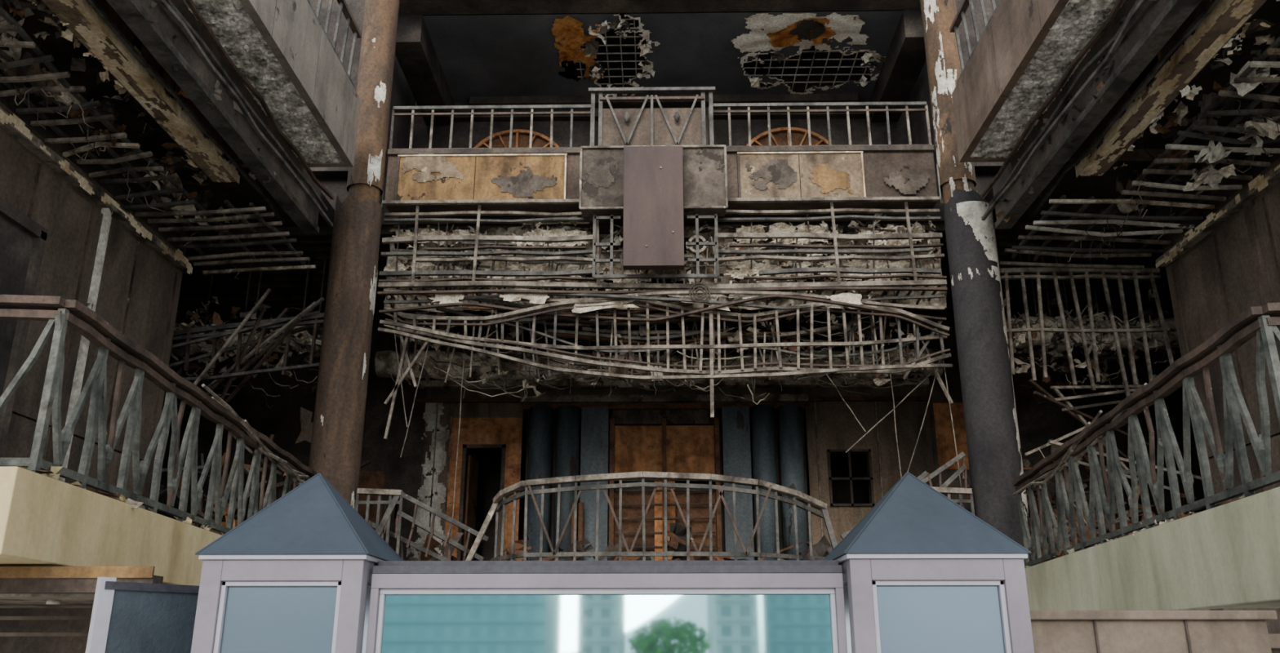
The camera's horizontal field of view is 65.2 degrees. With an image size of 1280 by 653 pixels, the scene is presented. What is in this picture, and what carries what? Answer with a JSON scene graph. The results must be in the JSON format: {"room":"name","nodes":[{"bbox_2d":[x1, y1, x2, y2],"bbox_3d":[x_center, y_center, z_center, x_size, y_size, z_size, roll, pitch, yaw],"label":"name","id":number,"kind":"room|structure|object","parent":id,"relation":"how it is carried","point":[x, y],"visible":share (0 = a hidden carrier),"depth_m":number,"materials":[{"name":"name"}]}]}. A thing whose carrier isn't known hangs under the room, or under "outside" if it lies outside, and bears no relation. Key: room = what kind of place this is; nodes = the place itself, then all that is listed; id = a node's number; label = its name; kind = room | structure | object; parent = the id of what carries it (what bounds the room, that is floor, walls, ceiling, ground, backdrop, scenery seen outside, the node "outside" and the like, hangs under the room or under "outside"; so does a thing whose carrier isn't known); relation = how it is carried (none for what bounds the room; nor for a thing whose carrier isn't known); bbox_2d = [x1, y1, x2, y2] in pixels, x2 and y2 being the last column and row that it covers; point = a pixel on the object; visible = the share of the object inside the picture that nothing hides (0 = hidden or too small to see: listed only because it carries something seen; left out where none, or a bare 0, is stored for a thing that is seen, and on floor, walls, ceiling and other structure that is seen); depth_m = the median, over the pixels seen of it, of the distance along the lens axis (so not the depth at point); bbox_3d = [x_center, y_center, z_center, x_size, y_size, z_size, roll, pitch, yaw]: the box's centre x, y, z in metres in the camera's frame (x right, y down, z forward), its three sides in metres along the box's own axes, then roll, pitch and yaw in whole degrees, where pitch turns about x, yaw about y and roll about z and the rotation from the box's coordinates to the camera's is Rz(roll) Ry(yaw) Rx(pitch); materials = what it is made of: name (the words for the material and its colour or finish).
{"room":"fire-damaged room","nodes":[
{"label":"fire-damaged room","id":0,"kind":"room"},
{"bbox_2d":[0,0,192,509],"bbox_3d":[-7.877,-0.993,11.344,0.500,6.700,10.700,0,-18,1],"label":"wall","id":1,"kind":"structure","parent":0,"point":[64,233],"depth_m":13.69,"materials":[{"name":"brown wood"}]},
{"bbox_2d":[0,466,223,586],"bbox_3d":[-5.954,2.557,10.998,3.720,0.734,9.100,0,-18,1],"label":"balcony slab","id":2,"kind":"object","parent":1,"relation":"attached to","point":[46,520],"depth_m":7.66,"materials":[{"name":"beige concrete"}]},
{"bbox_2d":[0,294,316,533],"bbox_3d":[-5.925,1.605,11.038,3.523,1.371,8.138,0,-18,1],"label":"balcony railing","id":3,"kind":"object","parent":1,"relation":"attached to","point":[61,313],"visible":0.76,"depth_m":8.78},
{"bbox_2d":[9,0,361,233],"bbox_3d":[-6.283,-4.739,12.165,3.100,3.337,11.000,0,-18,1],"label":"balcony","id":4,"kind":"object","parent":1,"relation":"attached to","point":[261,86],"visible":1,"depth_m":13.63,"materials":[{"name":"paint"}]},
{"bbox_2d":[0,0,315,279],"bbox_3d":[-6.838,-2.705,13.304,2.074,1.307,9.409,0,-18,1],"label":"ceiling joists","id":5,"kind":"object","parent":4,"relation":"attached to","point":[51,86],"visible":0.99,"depth_m":14.11,"materials":[{"name":"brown wood"}]},
{"bbox_2d":[309,0,1004,177],"bbox_3d":[0.307,-4.389,20.875,14.600,4.350,3.800,0,-18,1],"label":"wall","id":6,"kind":"structure","parent":0,"point":[402,95],"depth_m":22.61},
{"bbox_2d":[474,128,559,147],"bbox_3d":[-2.766,-3.145,22.228,2.280,2.720,0.120,0,-18,1],"label":"arched window","id":7,"kind":"structure","parent":6,"relation":"in","point":[521,137],"depth_m":22.59,"materials":[{"name":"brown wood"}]},
{"bbox_2d":[746,126,831,145],"bbox_3d":[3.333,-3.176,22.132,2.280,2.720,0.120,0,-18,1],"label":"arched window","id":8,"kind":"structure","parent":6,"relation":"in","point":[779,136],"depth_m":22.50,"materials":[{"name":"brown wood"}]},
{"bbox_2d":[422,9,902,102],"bbox_3d":[0.412,-5.827,21.709,10.600,1.099,4.300,0,-18,1],"label":"ceiling","id":9,"kind":"structure","parent":0,"point":[478,55],"depth_m":21.08,"materials":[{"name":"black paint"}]},
{"bbox_2d":[395,0,925,125],"bbox_3d":[0.451,-5.988,21.051,10.700,1.600,4.050,0,-18,1],"label":"ceiling beam","id":10,"kind":"structure","parent":9,"relation":"attached to","point":[415,54],"depth_m":19.72,"materials":[{"name":"metal"}]},
{"bbox_2d":[168,160,1177,314],"bbox_3d":[0.306,-1.805,20.010,26.000,1.100,7.650,0,-18,1],"label":"deck","id":11,"kind":"object","parent":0,"point":[287,286],"visible":0.02,"depth_m":19.07,"materials":[{"name":"grey wood"}]},
{"bbox_2d":[170,257,326,362],"bbox_3d":[-7.357,-0.323,19.073,3.889,2.191,0.796,0,-18,1],"label":"debris","id":12,"kind":"object","parent":11,"relation":"hanging from","point":[203,347],"visible":0.24,"depth_m":18.75,"materials":[{"name":"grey wood"}]},
{"bbox_2d":[172,213,1176,396],"bbox_3d":[0.521,-0.390,18.298,18.640,2.961,2.880,0,-18,1],"label":"debris","id":13,"kind":"object","parent":11,"relation":"hanging from","point":[735,273],"visible":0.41,"depth_m":17.90,"materials":[{"name":"white wood"}]},
{"bbox_2d":[168,288,324,403],"bbox_3d":[-6.972,0.414,17.542,3.112,2.023,1.352,0,-18,1],"label":"railing","id":14,"kind":"object","parent":13,"relation":"hanging from","point":[288,324],"visible":0.75,"depth_m":17.36,"materials":[{"name":"metal"}]},
{"bbox_2d":[1005,251,1179,355],"bbox_3d":[8.772,-0.428,18.813,4.802,2.193,0.819,0,-18,1],"label":"debris","id":15,"kind":"object","parent":11,"relation":"hanging from","point":[1074,339],"visible":0.41,"depth_m":18.51,"materials":[{"name":"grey wood"}]},
{"bbox_2d":[999,266,1201,490],"bbox_3d":[7.822,0.930,17.098,3.096,4.007,1.369,0,-18,1],"label":"railing","id":16,"kind":"object","parent":11,"relation":"hanging from","point":[1078,415],"visible":0.8,"depth_m":17.20,"materials":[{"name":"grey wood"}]},
{"bbox_2d":[148,309,1206,560],"bbox_3d":[0.335,3.293,20.167,26.600,9.400,9.000,0,-18,1],"label":"wall","id":17,"kind":"structure","parent":0,"point":[424,471],"depth_m":22.45,"materials":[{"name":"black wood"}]},
{"bbox_2d":[456,444,506,560],"bbox_3d":[-3.452,4.303,22.271,0.950,3.180,1.102,0,-18,1],"label":"door","id":18,"kind":"structure","parent":17,"relation":"in","point":[469,469],"depth_m":22.21,"materials":[{"name":"brown wood"}]},
{"bbox_2d":[374,308,944,391],"bbox_3d":[0.369,0.264,19.796,11.141,2.273,0.809,0,-18,1],"label":"debris","id":19,"kind":"object","parent":17,"relation":"attached to","point":[383,359],"visible":0.48,"depth_m":19.53,"materials":[{"name":"white wood"}]},
{"bbox_2d":[826,448,875,506],"bbox_3d":[4.613,3.313,21.926,0.960,1.250,0.060,0,-18,1],"label":"window","id":20,"kind":"structure","parent":17,"relation":"in","point":[850,478],"depth_m":21.89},
{"bbox_2d":[1152,60,1279,504],"bbox_3d":[8.720,-1.078,11.082,0.500,6.700,10.700,0,-18,1],"label":"wall","id":21,"kind":"structure","parent":0,"point":[1224,266],"depth_m":14.70,"materials":[{"name":"brown wood"}]},
{"bbox_2d":[949,0,1279,228],"bbox_3d":[6.865,-4.822,11.963,3.600,3.303,11.000,0,-18,1],"label":"balcony","id":22,"kind":"object","parent":21,"relation":"attached to","point":[1046,85],"visible":1,"depth_m":13.60,"materials":[{"name":"paint"}]},
{"bbox_2d":[998,18,1279,269],"bbox_3d":[7.435,-2.769,13.075,2.489,1.274,9.408,0,-18,1],"label":"ceiling joists","id":23,"kind":"object","parent":22,"relation":"attached to","point":[1248,77],"visible":0.99,"depth_m":14.23,"materials":[{"name":"wood"}]},
{"bbox_2d":[1012,302,1279,568],"bbox_3d":[6.524,1.669,11.008,3.831,1.372,8.333,0,-18,1],"label":"balcony railing","id":24,"kind":"object","parent":21,"relation":"attached to","point":[1256,321],"visible":0.98,"depth_m":9.42,"materials":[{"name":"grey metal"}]},
{"bbox_2d":[1024,486,1279,610],"bbox_3d":[6.624,2.640,10.752,4.120,0.924,9.100,0,-18,1],"label":"balcony slab","id":25,"kind":"object","parent":21,"relation":"attached to","point":[1224,555],"depth_m":8.87,"materials":[{"name":"beige concrete"}]},
{"bbox_3d":[0.313,4.928,18.242,26.000,0.500,6.250,0,-18,1],"label":"floor","id":26,"kind":"structure","parent":0,"visible":0},
{"bbox_2d":[355,451,974,560],"bbox_3d":[0.360,2.945,15.503,9.745,2.079,1.777,0,-18,1],"label":"balcony railing","id":27,"kind":"object","parent":26,"relation":"on","point":[502,498],"visible":0.65,"depth_m":14.94,"materials":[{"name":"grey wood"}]},
{"bbox_2d":[518,394,812,560],"bbox_3d":[0.534,3.556,21.624,6.350,4.200,0.860,0,-18,1],"label":"portico","id":28,"kind":"object","parent":26,"relation":"on","point":[566,435],"visible":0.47,"depth_m":21.81,"materials":[{"name":"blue wood"}]},
{"bbox_2d":[146,407,1198,560],"bbox_3d":[0.309,3.408,18.513,19.600,3.136,5.076,0,-18,1],"label":"debris","id":29,"kind":"object","parent":26,"relation":"on","point":[677,533],"visible":0.09,"depth_m":16.83,"materials":[{"name":"wood"}]},
{"bbox_3d":[-1.658,-29.233,-95.633,400.000,0.300,320.000,0,-18,1],"label":"ground","id":30,"kind":"structure","parent":0,"visible":0},
{"bbox_2d":[0,566,163,652],"bbox_3d":[-5.309,3.121,7.954,4.100,2.180,2.320,0,-18,1],"label":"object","id":31,"kind":"object","parent":30,"relation":"on","point":[43,609],"visible":0.43,"depth_m":8.18,"materials":[{"name":"brown wood"}]},
{"bbox_2d":[85,577,199,652],"bbox_3d":[-3.120,2.708,6.392,0.070,2.100,0.984,-14,-23,37],"label":"sign panel","id":32,"kind":"object","parent":30,"relation":"on","point":[127,617],"visible":0.71,"depth_m":6.48,"materials":[{"name":"blue metal"}]},
{"bbox_2d":[191,473,403,652],"bbox_3d":[-2.235,2.345,6.543,1.097,2.783,1.097,0,-18,1],"label":"pillar","id":33,"kind":"structure","parent":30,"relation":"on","point":[294,576],"depth_m":6.27,"materials":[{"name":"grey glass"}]},
{"bbox_2d":[308,0,399,509],"bbox_3d":[-4.934,-0.450,17.061,0.816,14.600,0.809,0,-18,1],"label":"column","id":34,"kind":"structure","parent":30,"relation":"on","point":[338,425],"depth_m":16.86,"materials":[{"name":"paint"}]},
{"bbox_2d":[382,144,940,270],"bbox_3d":[0.351,-2.016,17.517,9.730,2.460,1.120,0,-18,1],"label":"balcony fascia","id":35,"kind":"object","parent":34,"relation":"attached to","point":[652,188],"visible":1,"depth_m":17.60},
{"bbox_2d":[389,86,931,149],"bbox_3d":[0.344,-3.736,18.112,9.797,1.200,0.350,0,-18,1],"label":"balcony railing","id":36,"kind":"object","parent":35,"relation":"on","point":[660,126],"depth_m":18.15,"materials":[{"name":"grey metal"}]},
{"bbox_2d":[377,201,947,319],"bbox_3d":[0.377,-1.154,17.965,9.763,1.703,1.737,0,-18,1],"label":"framework","id":37,"kind":"object","parent":35,"relation":"attached to","point":[437,256],"visible":0.83,"depth_m":17.34,"materials":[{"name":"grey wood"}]},
{"bbox_2d":[377,288,953,439],"bbox_3d":[0.434,0.703,17.327,9.741,2.578,1.383,0,-18,1],"label":"railing","id":38,"kind":"object","parent":37,"relation":"hanging from","point":[404,329],"visible":0.98,"depth_m":17.12,"materials":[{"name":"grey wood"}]},
{"bbox_2d":[174,302,1173,544],"bbox_3d":[0.585,1.793,17.913,18.586,4.870,3.460,0,-18,1],"label":"debris","id":39,"kind":"object","parent":37,"relation":"hanging from","point":[198,367],"visible":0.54,"depth_m":18.26,"materials":[{"name":"wood"}]},
{"bbox_2d":[365,560,847,652],"bbox_3d":[-0.208,2.574,6.239,2.980,2.160,0.450,0,-18,1],"label":"screen","id":40,"kind":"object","parent":30,"relation":"on","point":[416,606],"depth_m":6.31,"materials":[{"name":"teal glass"}]},
{"bbox_2d":[822,471,1034,652],"bbox_3d":[1.855,2.334,6.508,1.157,2.783,1.157,0,-18,1],"label":"pillar","id":41,"kind":"structure","parent":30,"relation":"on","point":[922,573],"depth_m":6.21,"materials":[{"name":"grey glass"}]},
{"bbox_2d":[920,0,1031,562],"bbox_3d":[5.670,-0.505,16.891,0.845,14.600,0.815,0,-18,1],"label":"column","id":42,"kind":"structure","parent":30,"relation":"on","point":[989,409],"depth_m":16.51,"materials":[{"name":"paint"}]},
{"bbox_2d":[1029,608,1279,652],"bbox_3d":[4.522,2.874,6.743,4.200,1.900,0.850,0,-18,1],"label":"wall","id":43,"kind":"structure","parent":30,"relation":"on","point":[1221,630],"depth_m":6.63,"materials":[{"name":"beige stone"}]}
]}

